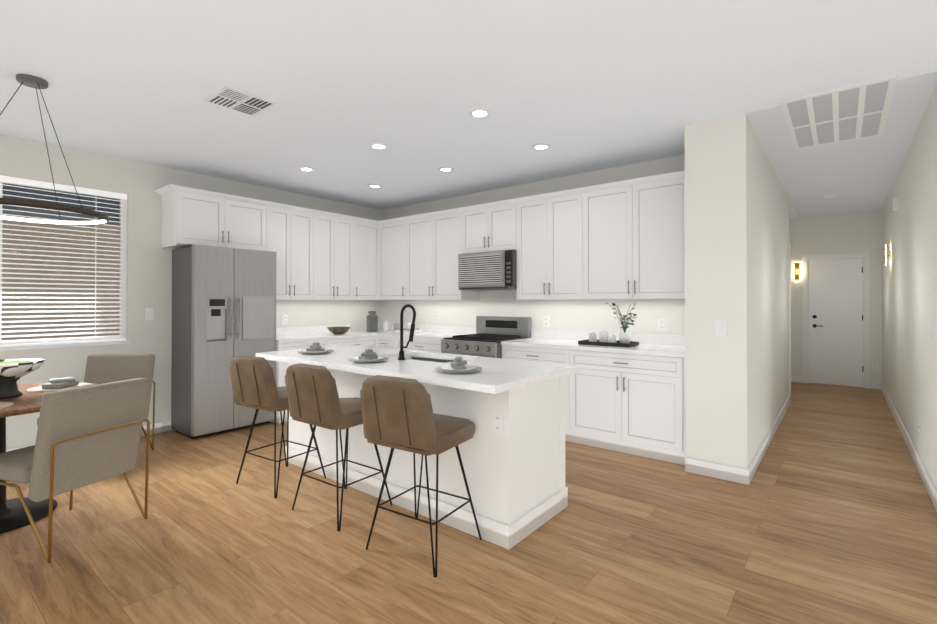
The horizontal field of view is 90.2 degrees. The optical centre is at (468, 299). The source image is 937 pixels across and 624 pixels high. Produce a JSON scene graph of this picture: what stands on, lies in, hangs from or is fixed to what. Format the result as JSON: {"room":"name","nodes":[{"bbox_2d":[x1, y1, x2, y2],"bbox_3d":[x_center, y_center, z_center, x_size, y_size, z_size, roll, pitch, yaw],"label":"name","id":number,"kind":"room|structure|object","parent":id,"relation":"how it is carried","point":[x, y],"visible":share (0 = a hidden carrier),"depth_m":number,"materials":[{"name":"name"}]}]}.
{"room":"kitchen and dining room","nodes":[
{"label":"kitchen and dining room","id":0,"kind":"room"},
{"bbox_2d":[0,134,381,448],"bbox_3d":[-4.039,-0.005,3.817,0.140,2.740,8.810,0,0,39],"label":"wall","id":1,"kind":"structure","parent":0,"point":[149,273],"depth_m":4.68,"materials":[{"name":"white paint"}]},
{"bbox_2d":[0,182,130,350],"bbox_3d":[-3.930,-0.302,3.905,0.125,1.465,1.840,0,0,39],"label":"window","id":2,"kind":"structure","parent":1,"relation":"in","point":[123,245],"depth_m":4.37,"materials":[{"name":"white plastic"}]},
{"bbox_2d":[2,183,118,225],"bbox_3d":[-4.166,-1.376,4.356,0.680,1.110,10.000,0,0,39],"label":"shade","id":3,"kind":"object","parent":2,"relation":"attached to","point":[85,203],"depth_m":4.65,"materials":[{"name":"grey"}]},
{"bbox_2d":[0,175,126,346],"bbox_3d":[-3.920,-0.315,3.897,0.050,1.434,1.780,0,0,39],"label":"window blinds","id":4,"kind":"object","parent":2,"relation":"attached to","point":[32,183],"visible":0.98,"depth_m":4.20,"materials":[{"name":"white plastic"}]},
{"bbox_2d":[6,422,161,451],"bbox_3d":[-4.887,1.303,2.624,0.014,0.110,5.560,0,0,39],"label":"baseboard","id":5,"kind":"structure","parent":1,"relation":"attached to","point":[158,426],"depth_m":4.71,"materials":[{"name":"white wood"}]},
{"bbox_2d":[145,308,153,319],"bbox_3d":[-3.223,0.151,4.719,0.008,0.120,0.075,0,0,39],"label":"light switch","id":6,"kind":"object","parent":1,"relation":"attached to","point":[149,313],"visible":1,"depth_m":4.72,"materials":[{"name":"white plastic"}]},
{"bbox_2d":[159,186,230,247],"bbox_3d":[-2.855,-0.830,4.907,0.350,0.565,0.531,0,0,39],"label":"upper cabinet","id":7,"kind":"object","parent":1,"relation":"attached to","point":[190,216],"depth_m":4.76,"materials":[{"name":"white wood"}]},
{"bbox_2d":[231,195,266,250],"bbox_3d":[-2.599,-0.828,5.227,0.350,0.565,0.516,0,0,39],"label":"upper cabinet","id":8,"kind":"object","parent":1,"relation":"attached to","point":[248,215],"depth_m":5.17,"materials":[{"name":"white wood"}]},
{"bbox_2d":[267,202,298,299],"bbox_3d":[-2.325,-0.551,5.569,0.350,1.114,0.362,0,0,39],"label":"upper cabinet","id":9,"kind":"object","parent":1,"relation":"attached to","point":[282,219],"depth_m":5.50,"materials":[{"name":"white wood"}]},
{"bbox_2d":[282,315,287,324],"bbox_3d":[-2.305,0.258,5.867,0.008,0.120,0.075,0,0,39],"label":"outlet","id":10,"kind":"object","parent":1,"relation":"attached to","point":[284,319],"visible":1,"depth_m":5.86,"materials":[{"name":"white plastic"}]},
{"bbox_2d":[299,207,318,299],"bbox_3d":[-2.152,-0.550,5.785,0.350,1.114,0.418,0,0,39],"label":"upper cabinet","id":11,"kind":"object","parent":1,"relation":"attached to","point":[308,218],"depth_m":5.75,"materials":[{"name":"white wood"}]},
{"bbox_2d":[276,324,349,334],"bbox_3d":[-2.125,0.405,6.078,0.020,0.099,1.395,0,0,39],"label":"backsplash","id":12,"kind":"structure","parent":1,"relation":"attached to","point":[280,330],"depth_m":6.01,"materials":[{"name":"white stone"}]},
{"bbox_2d":[319,210,338,299],"bbox_3d":[-1.962,-0.548,6.023,0.350,1.114,0.418,0,0,39],"label":"upper cabinet","id":13,"kind":"object","parent":1,"relation":"attached to","point":[328,221],"depth_m":5.97,"materials":[{"name":"white wood"}]},
{"bbox_2d":[339,214,350,299],"bbox_3d":[-1.771,-0.547,6.262,0.350,1.114,0.418,0,0,39],"label":"upper cabinet","id":14,"kind":"object","parent":1,"relation":"attached to","point":[344,220],"depth_m":6.17,"materials":[{"name":"white wood"}]},
{"bbox_2d":[351,216,378,299],"bbox_3d":[-1.537,-0.545,6.525,0.387,1.114,0.512,0,0,39],"label":"upper cabinet","id":15,"kind":"object","parent":1,"relation":"attached to","point":[364,231],"depth_m":6.43,"materials":[{"name":"white wood"}]},
{"bbox_2d":[0,382,936,623],"bbox_3d":[1.086,1.409,2.862,9.650,0.100,14.050,0,0,39],"label":"floor","id":16,"kind":"structure","parent":0,"point":[827,514],"depth_m":2.56,"materials":[{"name":"brown wood"}]},
{"bbox_2d":[0,358,95,532],"bbox_3d":[-2.936,0.875,2.886,1.120,0.969,1.120,0,0,39],"label":"dining table","id":17,"kind":"object","parent":16,"relation":"on","point":[17,399],"visible":0.69,"depth_m":2.89,"materials":[{"name":"brown wood"}]},
{"bbox_2d":[0,378,149,563],"bbox_3d":[-2.351,0.918,2.728,0.658,0.873,0.540,0,0,18],"label":"dining chair","id":18,"kind":"object","parent":16,"relation":"on","point":[88,435],"visible":0.98,"depth_m":2.57,"materials":[{"name":"beige fabric"}]},
{"bbox_2d":[37,354,154,449],"bbox_3d":[-3.072,0.926,3.904,0.540,0.873,0.658,0,0,-7],"label":"dining chair","id":19,"kind":"object","parent":16,"relation":"on","point":[103,368],"visible":0.23,"depth_m":4.13,"materials":[{"name":"beige fabric"}]},
{"bbox_2d":[171,245,275,438],"bbox_3d":[-2.584,0.425,4.991,0.626,1.895,0.835,0,0,39],"label":"refrigerator","id":20,"kind":"object","parent":16,"relation":"on","point":[223,306],"visible":1,"depth_m":4.72,"materials":[{"name":"silver metal"}]},
{"bbox_2d":[229,355,325,497],"bbox_3d":[-1.416,0.884,3.468,0.480,0.957,0.533,0,0,33],"label":"bar stool","id":21,"kind":"object","parent":16,"relation":"on","point":[254,383],"visible":0.94,"depth_m":3.27,"materials":[{"name":"brown leather"}]},
{"bbox_2d":[270,339,325,423],"bbox_3d":[-2.116,0.934,5.597,0.630,0.885,0.692,0,0,39],"label":"base cabinet","id":22,"kind":"object","parent":16,"relation":"on","point":[281,367],"depth_m":5.21,"materials":[{"name":"white wood"}]},
{"bbox_2d":[276,331,373,342],"bbox_3d":[-1.895,0.473,5.872,0.635,0.040,1.361,0,0,39],"label":"countertop","id":23,"kind":"structure","parent":22,"relation":"on","point":[321,334],"depth_m":5.77,"materials":[{"name":"white stone"}]},
{"bbox_2d":[327,326,349,333],"bbox_3d":[-1.695,0.410,6.108,0.300,0.088,0.300,0,0,39],"label":"bowl","id":24,"kind":"object","parent":23,"relation":"on","point":[339,330],"visible":1,"depth_m":6.02,"materials":[{"name":"brown wood"}]},
{"bbox_2d":[285,363,391,530],"bbox_3d":[-0.842,0.881,3.016,0.496,0.957,0.544,0,0,39],"label":"bar stool","id":25,"kind":"object","parent":16,"relation":"on","point":[314,399],"visible":0.92,"depth_m":2.83,"materials":[{"name":"brown leather"}]},
{"bbox_2d":[326,335,377,346],"bbox_3d":[-1.682,0.937,6.117,0.657,0.885,0.776,0,0,39],"label":"base cabinet","id":26,"kind":"object","parent":16,"relation":"on","point":[362,340],"depth_m":5.97,"materials":[{"name":"white wood"}]},
{"bbox_2d":[374,331,454,342],"bbox_3d":[-0.789,0.475,6.266,1.872,0.040,0.635,0,0,39],"label":"countertop","id":27,"kind":"structure","parent":26,"relation":"on","point":[439,335],"depth_m":5.99,"materials":[{"name":"white stone"}]},
{"bbox_2d":[366,311,398,331],"bbox_3d":[-1.214,0.312,6.568,0.402,0.290,0.322,0,0,39],"label":"canisters","id":28,"kind":"object","parent":27,"relation":"on","point":[372,321],"visible":0.96,"depth_m":6.52,"materials":[{"name":"white ceramic"}]},
{"bbox_2d":[395,323,421,332],"bbox_3d":[-0.827,0.391,6.426,0.320,0.130,0.220,0,0,39],"label":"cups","id":29,"kind":"object","parent":27,"relation":"on","point":[408,327],"visible":0.81,"depth_m":6.37,"materials":[{"name":"white ceramic"}]},
{"bbox_2d":[378,335,397,348],"bbox_3d":[-0.881,0.938,6.323,0.453,0.885,0.657,0,0,39],"label":"base cabinet","id":30,"kind":"object","parent":16,"relation":"on","point":[384,341],"depth_m":6.08,"materials":[{"name":"white wood"}]},
{"bbox_2d":[398,339,440,352],"bbox_3d":[-0.417,0.936,5.975,0.932,0.885,0.621,0,0,39],"label":"base cabinet","id":31,"kind":"object","parent":16,"relation":"on","point":[427,345],"depth_m":5.69,"materials":[{"name":"white wood"}]},
{"bbox_2d":[360,375,481,576],"bbox_3d":[-0.261,0.878,2.551,0.480,0.957,0.533,0,0,33],"label":"bar stool","id":32,"kind":"object","parent":16,"relation":"on","point":[398,413],"visible":1,"depth_m":2.37,"materials":[{"name":"brown leather"}]},
{"bbox_2d":[285,364,567,548],"bbox_3d":[-0.447,0.920,3.510,2.262,0.885,0.696,0,0,39],"label":"kitchen island","id":33,"kind":"object","parent":16,"relation":"on","point":[512,452],"depth_m":2.81,"materials":[{"name":"white paint"}]},
{"bbox_2d":[256,345,578,395],"bbox_3d":[-0.507,0.458,3.437,2.390,0.040,0.950,0,0,39],"label":"island countertop","id":34,"kind":"structure","parent":33,"relation":"on","point":[496,374],"depth_m":2.98,"materials":[{"name":"white stone"}]},
{"bbox_2d":[297,342,333,353],"bbox_3d":[-1.245,0.397,3.804,0.283,0.085,0.283,0,0,39],"label":"place setting","id":35,"kind":"object","parent":34,"relation":"on","point":[315,348],"visible":1,"depth_m":3.77,"materials":[{"name":"grey ceramic"}]},
{"bbox_2d":[348,349,388,362],"bbox_3d":[-0.703,0.394,3.281,0.283,0.085,0.283,0,0,39],"label":"place setting","id":36,"kind":"object","parent":34,"relation":"on","point":[368,356],"visible":1,"depth_m":3.25,"materials":[{"name":"grey ceramic"}]},
{"bbox_2d":[396,304,415,359],"bbox_3d":[-0.426,0.237,3.395,0.108,0.398,0.169,0,0,39],"label":"faucet","id":37,"kind":"object","parent":34,"relation":"on","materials":[{"name":"black metal"}]},
{"bbox_2d":[408,356,451,363],"bbox_3d":[-0.322,0.582,3.564,0.720,0.232,0.400,0,0,39],"label":"sink","id":38,"kind":"object","parent":34,"relation":"in","point":[441,358],"depth_m":3.78,"materials":[{"name":"silver metal"}]},
{"bbox_2d":[435,357,481,372],"bbox_3d":[-0.059,0.391,2.805,0.284,0.085,0.284,0,0,39],"label":"place setting","id":39,"kind":"object","parent":34,"relation":"on","point":[458,365],"visible":1,"depth_m":2.77,"materials":[{"name":"grey ceramic"}]},
{"bbox_2d":[441,316,530,357],"bbox_3d":[0.192,0.783,5.376,0.760,1.145,0.786,0,0,39],"label":"range","id":40,"kind":"object","parent":16,"relation":"on","point":[489,336],"visible":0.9,"depth_m":5.33,"materials":[{"name":"silver metal"}]},
{"bbox_2d":[501,343,573,441],"bbox_3d":[0.876,0.929,4.942,0.843,0.885,0.621,0,0,39],"label":"base cabinet","id":41,"kind":"object","parent":16,"relation":"on","point":[537,354],"depth_m":4.55,"materials":[{"name":"white wood"}]},
{"bbox_2d":[574,351,684,464],"bbox_3d":[1.554,0.926,4.400,1.117,0.885,0.621,0,0,39],"label":"base cabinet","id":42,"kind":"object","parent":16,"relation":"on","point":[629,400],"depth_m":4.11,"materials":[{"name":"white wood"}]},
{"bbox_2d":[502,339,684,358],"bbox_3d":[1.264,0.465,4.626,1.847,0.040,0.635,0,0,39],"label":"countertop","id":43,"kind":"structure","parent":42,"relation":"on","point":[558,344],"depth_m":4.37,"materials":[{"name":"white stone"}]},
{"bbox_2d":[578,303,638,346],"bbox_3d":[1.365,0.240,4.521,0.523,0.407,0.278,0,0,39],"label":"decorative tray","id":44,"kind":"object","parent":43,"relation":"on","point":[606,338],"visible":1,"depth_m":4.46,"materials":[{"name":"black"}]},
{"bbox_2d":[0,0,936,218],"bbox_3d":[1.086,-1.429,2.880,9.650,0.103,14.050,0,0,39],"label":"ceiling","id":45,"kind":"structure","parent":0,"point":[581,86],"depth_m":2.99,"materials":[{"name":"white paint"}]},
{"bbox_2d":[0,74,108,225],"bbox_3d":[-2.741,-0.951,2.933,0.766,0.858,0.766,0,0,39],"label":"ring pendant light","id":46,"kind":"object","parent":45,"relation":"hanging from","point":[32,81],"visible":1,"depth_m":2.92,"materials":[{"name":"black metal"}]},
{"bbox_2d":[204,86,275,115],"bbox_3d":[-1.589,-1.372,3.257,0.340,0.012,0.340,0,0,39],"label":"ceiling vent","id":47,"kind":"object","parent":45,"relation":"in","point":[228,97],"visible":1,"depth_m":3.24,"materials":[{"name":"white metal"}]},
{"bbox_2d":[298,167,314,171],"bbox_3d":[-1.702,-1.363,4.909,0.176,0.010,0.176,0,0,39],"label":"recessed light","id":48,"kind":"object","parent":45,"relation":"in","point":[307,169],"visible":0.98,"depth_m":4.91,"materials":[{"name":"white"}]},
{"bbox_2d":[368,184,381,187],"bbox_3d":[-1.128,-1.358,5.628,0.176,0.010,0.176,0,0,39],"label":"recessed light","id":49,"kind":"object","parent":45,"relation":"in","point":[374,186],"visible":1,"depth_m":5.62,"materials":[{"name":"white"}]},
{"bbox_2d":[369,143,388,149],"bbox_3d":[-0.804,-1.367,4.191,0.176,0.010,0.176,0,0,39],"label":"recessed light","id":50,"kind":"object","parent":45,"relation":"in","point":[378,146],"visible":1,"depth_m":4.19,"materials":[{"name":"white plastic"}]},
{"bbox_2d":[438,167,453,171],"bbox_3d":[-0.237,-1.363,4.916,0.176,0.010,0.176,0,0,39],"label":"recessed light","id":51,"kind":"object","parent":45,"relation":"in","point":[446,169],"visible":0.96,"depth_m":4.92,"materials":[{"name":"white"}]},
{"bbox_2d":[468,108,490,118],"bbox_3d":[0.082,-1.372,3.458,0.176,0.010,0.176,0,0,39],"label":"recessed light","id":52,"kind":"object","parent":45,"relation":"in","point":[479,113],"visible":0.96,"depth_m":3.46,"materials":[{"name":"white plastic"}]},
{"bbox_2d":[531,143,550,150],"bbox_3d":[0.653,-1.367,4.205,0.176,0.010,0.176,0,0,39],"label":"recessed light","id":53,"kind":"object","parent":45,"relation":"in","point":[541,146],"visible":1,"depth_m":4.19,"materials":[{"name":"white"}]},
{"bbox_2d":[823,194,835,197],"bbox_3d":[4.711,-1.343,6.095,0.136,0.035,0.136,0,0,39],"label":"smoke detector","id":54,"kind":"object","parent":45,"relation":"attached to","point":[829,196],"visible":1,"depth_m":6.05,"materials":[{"name":"white plastic"}]},
{"bbox_2d":[780,74,896,149],"bbox_3d":[2.797,-1.367,3.555,0.600,0.018,1.280,0,0,39],"label":"ceiling vent","id":55,"kind":"object","parent":45,"relation":"in","point":[860,110],"visible":1,"depth_m":3.42,"materials":[{"name":"white"}]},
{"bbox_2d":[382,154,684,335],"bbox_3d":[0.477,0.008,5.758,4.495,2.740,0.140,0,0,39],"label":"wall","id":56,"kind":"structure","parent":0,"point":[593,315],"depth_m":5.28,"materials":[{"name":"white paint"}]},
{"bbox_2d":[379,216,406,299],"bbox_3d":[-0.941,-0.545,6.553,0.623,1.114,0.387,0,0,39],"label":"upper cabinet","id":57,"kind":"object","parent":56,"relation":"attached to","point":[393,231],"depth_m":6.44,"materials":[{"name":"white wood"}]},
{"bbox_2d":[407,211,434,299],"bbox_3d":[-0.543,-0.547,6.257,0.595,1.114,0.351,0,0,39],"label":"upper cabinet","id":58,"kind":"object","parent":56,"relation":"attached to","point":[420,227],"depth_m":6.10,"materials":[{"name":"white wood"}]},
{"bbox_2d":[432,314,436,322],"bbox_3d":[-0.466,0.262,6.414,0.075,0.120,0.008,0,0,39],"label":"outlet","id":59,"kind":"object","parent":56,"relation":"attached to","point":[434,319],"visible":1,"depth_m":6.41,"materials":[{"name":"white plastic"}]},
{"bbox_2d":[435,207,478,299],"bbox_3d":[-0.188,-0.549,5.974,0.539,1.114,0.351,0,0,39],"label":"upper cabinet","id":60,"kind":"object","parent":56,"relation":"attached to","point":[448,223],"depth_m":5.81,"materials":[{"name":"white wood"}]},
{"bbox_2d":[463,202,490,253],"bbox_3d":[0.199,-0.828,5.666,0.452,0.559,0.351,0,0,39],"label":"upper cabinet","id":61,"kind":"object","parent":56,"relation":"attached to","point":[477,218],"depth_m":5.53,"materials":[{"name":"white wood"}]},
{"bbox_2d":[458,250,516,290],"bbox_3d":[0.294,-0.326,5.511,0.776,0.433,0.458,0,0,39],"label":"over-the-range microwave","id":62,"kind":"object","parent":61,"relation":"attached to","point":[488,271],"visible":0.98,"depth_m":5.33,"materials":[{"name":"silver metal"}]},
{"bbox_2d":[491,198,514,250],"bbox_3d":[0.464,-0.829,5.455,0.451,0.559,0.351,0,0,39],"label":"upper cabinet","id":63,"kind":"object","parent":56,"relation":"attached to","point":[503,211],"depth_m":5.30,"materials":[{"name":"white wood"}]},
{"bbox_2d":[382,323,684,346],"bbox_3d":[0.424,0.402,5.690,4.487,0.099,0.021,0,0,39],"label":"backsplash","id":64,"kind":"structure","parent":56,"relation":"attached to","point":[670,340],"depth_m":5.15,"materials":[{"name":"white stone"}]},
{"bbox_2d":[515,192,554,299],"bbox_3d":[0.815,-0.554,5.172,0.449,1.114,0.351,0,0,39],"label":"upper cabinet","id":65,"kind":"object","parent":56,"relation":"attached to","point":[534,214],"depth_m":5.03,"materials":[{"name":"white wood"}]},
{"bbox_2d":[543,316,548,326],"bbox_3d":[0.886,0.255,5.334,0.075,0.120,0.008,0,0,39],"label":"outlet","id":66,"kind":"object","parent":56,"relation":"attached to","point":[545,321],"visible":1,"depth_m":5.33,"materials":[{"name":"white plastic"}]},
{"bbox_2d":[555,186,586,298],"bbox_3d":[1.100,-0.555,4.945,0.506,1.114,0.351,0,0,39],"label":"upper cabinet","id":67,"kind":"object","parent":56,"relation":"attached to","point":[570,205],"depth_m":4.77,"materials":[{"name":"white wood"}]},
{"bbox_2d":[587,178,638,298],"bbox_3d":[1.449,-0.557,4.666,0.613,1.114,0.351,0,0,39],"label":"upper cabinet","id":68,"kind":"object","parent":56,"relation":"attached to","point":[623,239],"depth_m":4.50,"materials":[{"name":"white wood"}]},
{"bbox_2d":[658,319,665,330],"bbox_3d":[1.878,0.250,4.542,0.075,0.120,0.008,0,0,39],"label":"outlet","id":69,"kind":"object","parent":56,"relation":"attached to","point":[661,324],"visible":1,"depth_m":4.54,"materials":[{"name":"white plastic"}]},
{"bbox_2d":[639,170,684,298],"bbox_3d":[1.837,-0.559,4.356,0.607,1.114,0.351,0,0,39],"label":"upper cabinet","id":70,"kind":"object","parent":56,"relation":"attached to","point":[661,196],"depth_m":4.21,"materials":[{"name":"white wood"}]},
{"bbox_2d":[685,113,788,468],"bbox_3d":[3.017,0.003,4.996,0.425,2.740,3.620,0,0,39],"label":"wall","id":71,"kind":"structure","parent":0,"point":[736,266],"depth_m":3.63,"materials":[{"name":"white paint"}]},
{"bbox_2d":[685,457,744,483],"bbox_3d":[1.884,1.309,3.570,0.425,0.110,0.017,0,0,39],"label":"baseboard","id":72,"kind":"structure","parent":71,"relation":"attached to","point":[724,472],"depth_m":3.56,"materials":[{"name":"white wood"}]},
{"bbox_2d":[715,320,726,336],"bbox_3d":[1.918,0.224,3.550,0.075,0.120,0.008,0,0,39],"label":"light switch","id":73,"kind":"object","parent":71,"relation":"attached to","point":[720,328],"visible":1,"depth_m":3.55,"materials":[{"name":"white plastic"}]},
{"bbox_2d":[745,395,790,484],"bbox_3d":[3.184,1.317,4.845,0.014,0.110,3.634,0,0,39],"label":"baseboard","id":74,"kind":"structure","parent":71,"relation":"attached to","point":[749,473],"depth_m":4.12,"materials":[{"name":"white wood"}]},
{"bbox_2d":[789,244,790,394],"bbox_3d":[4.262,0.321,6.280,0.114,2.120,0.084,0,0,39],"label":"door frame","id":75,"kind":"structure","parent":71,"relation":"attached to","point":[789,319],"depth_m":6.22,"materials":[{"name":"white wood"}]},
{"bbox_2d":[789,211,881,388],"bbox_3d":[5.421,0.022,7.977,2.450,2.740,0.140,0,0,39],"label":"wall","id":76,"kind":"structure","parent":0,"point":[846,233],"depth_m":7.48,"materials":[{"name":"white paint"}]},
{"bbox_2d":[791,375,801,382],"bbox_3d":[5.030,1.338,8.183,1.330,0.110,0.014,0,0,39],"label":"baseboard","id":77,"kind":"structure","parent":76,"relation":"attached to","point":[794,378],"depth_m":7.81,"materials":[{"name":"white wood"}]},
{"bbox_2d":[795,263,799,279],"bbox_3d":[5.488,-0.460,7.799,0.070,0.280,0.058,0,0,39],"label":"light","id":78,"kind":"object","parent":76,"relation":"attached to","point":[797,271],"visible":1,"depth_m":7.77,"materials":[{"name":"gold metal"}]},
{"bbox_2d":[802,252,869,388],"bbox_3d":[5.932,0.334,7.557,0.850,2.110,0.154,0,0,39],"label":"door frame","id":79,"kind":"structure","parent":76,"relation":"attached to","point":[866,311],"depth_m":7.38,"materials":[{"name":"white wood"}]},
{"bbox_2d":[809,258,862,386],"bbox_3d":[5.901,0.371,7.516,0.686,2.019,0.098,0,0,39],"label":"door","id":80,"kind":"structure","parent":76,"relation":"in","point":[835,321],"depth_m":7.51,"materials":[{"name":"white paint"}]},
{"bbox_2d":[872,362,878,369],"bbox_3d":[6.269,1.037,7.197,0.075,0.120,0.008,0,0,39],"label":"outlet","id":81,"kind":"object","parent":76,"relation":"attached to","point":[875,365],"visible":1,"depth_m":7.20,"materials":[{"name":"white plastic"}]},
{"bbox_2d":[881,85,936,489],"bbox_3d":[4.695,0.003,4.993,0.140,2.740,5.710,0,0,39],"label":"wall","id":82,"kind":"structure","parent":0,"point":[909,307],"depth_m":3.78,"materials":[{"name":"white paint"}]},
{"bbox_2d":[884,244,890,266],"bbox_3d":[5.282,-0.552,5.890,0.058,0.280,0.070,0,0,39],"label":"light","id":83,"kind":"object","parent":82,"relation":"attached to","point":[885,259],"visible":1,"depth_m":5.88,"materials":[{"name":"gold metal"}]},
{"bbox_2d":[892,197,897,210],"bbox_3d":[4.695,-1.046,5.146,0.042,0.120,0.160,0,0,39],"label":"box","id":84,"kind":"object","parent":82,"relation":"attached to","point":[894,203],"visible":1,"depth_m":5.09,"materials":[{"name":"white"}]},
{"bbox_2d":[878,382,936,510],"bbox_3d":[4.577,1.318,4.980,0.043,0.110,5.584,0,0,39],"label":"baseboard","id":85,"kind":"structure","parent":82,"relation":"attached to","point":[926,479],"depth_m":3.94,"materials":[{"name":"white wood"}]},
{"bbox_2d":[919,422,920,438],"bbox_3d":[3.554,1.034,3.677,0.008,0.120,0.075,0,0,39],"label":"outlet","id":86,"kind":"object","parent":82,"relation":"attached to","point":[919,430],"visible":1,"depth_m":3.67,"materials":[{"name":"white plastic"}]},
{"label":"outside","id":87,"kind":"structure","parent":0,"visible":0},
{"bbox_2d":[2,215,118,339],"bbox_3d":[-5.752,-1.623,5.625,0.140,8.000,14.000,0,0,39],"label":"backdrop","id":88,"kind":"structure","parent":87,"point":[59,272],"depth_m":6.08,"materials":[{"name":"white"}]}
]}

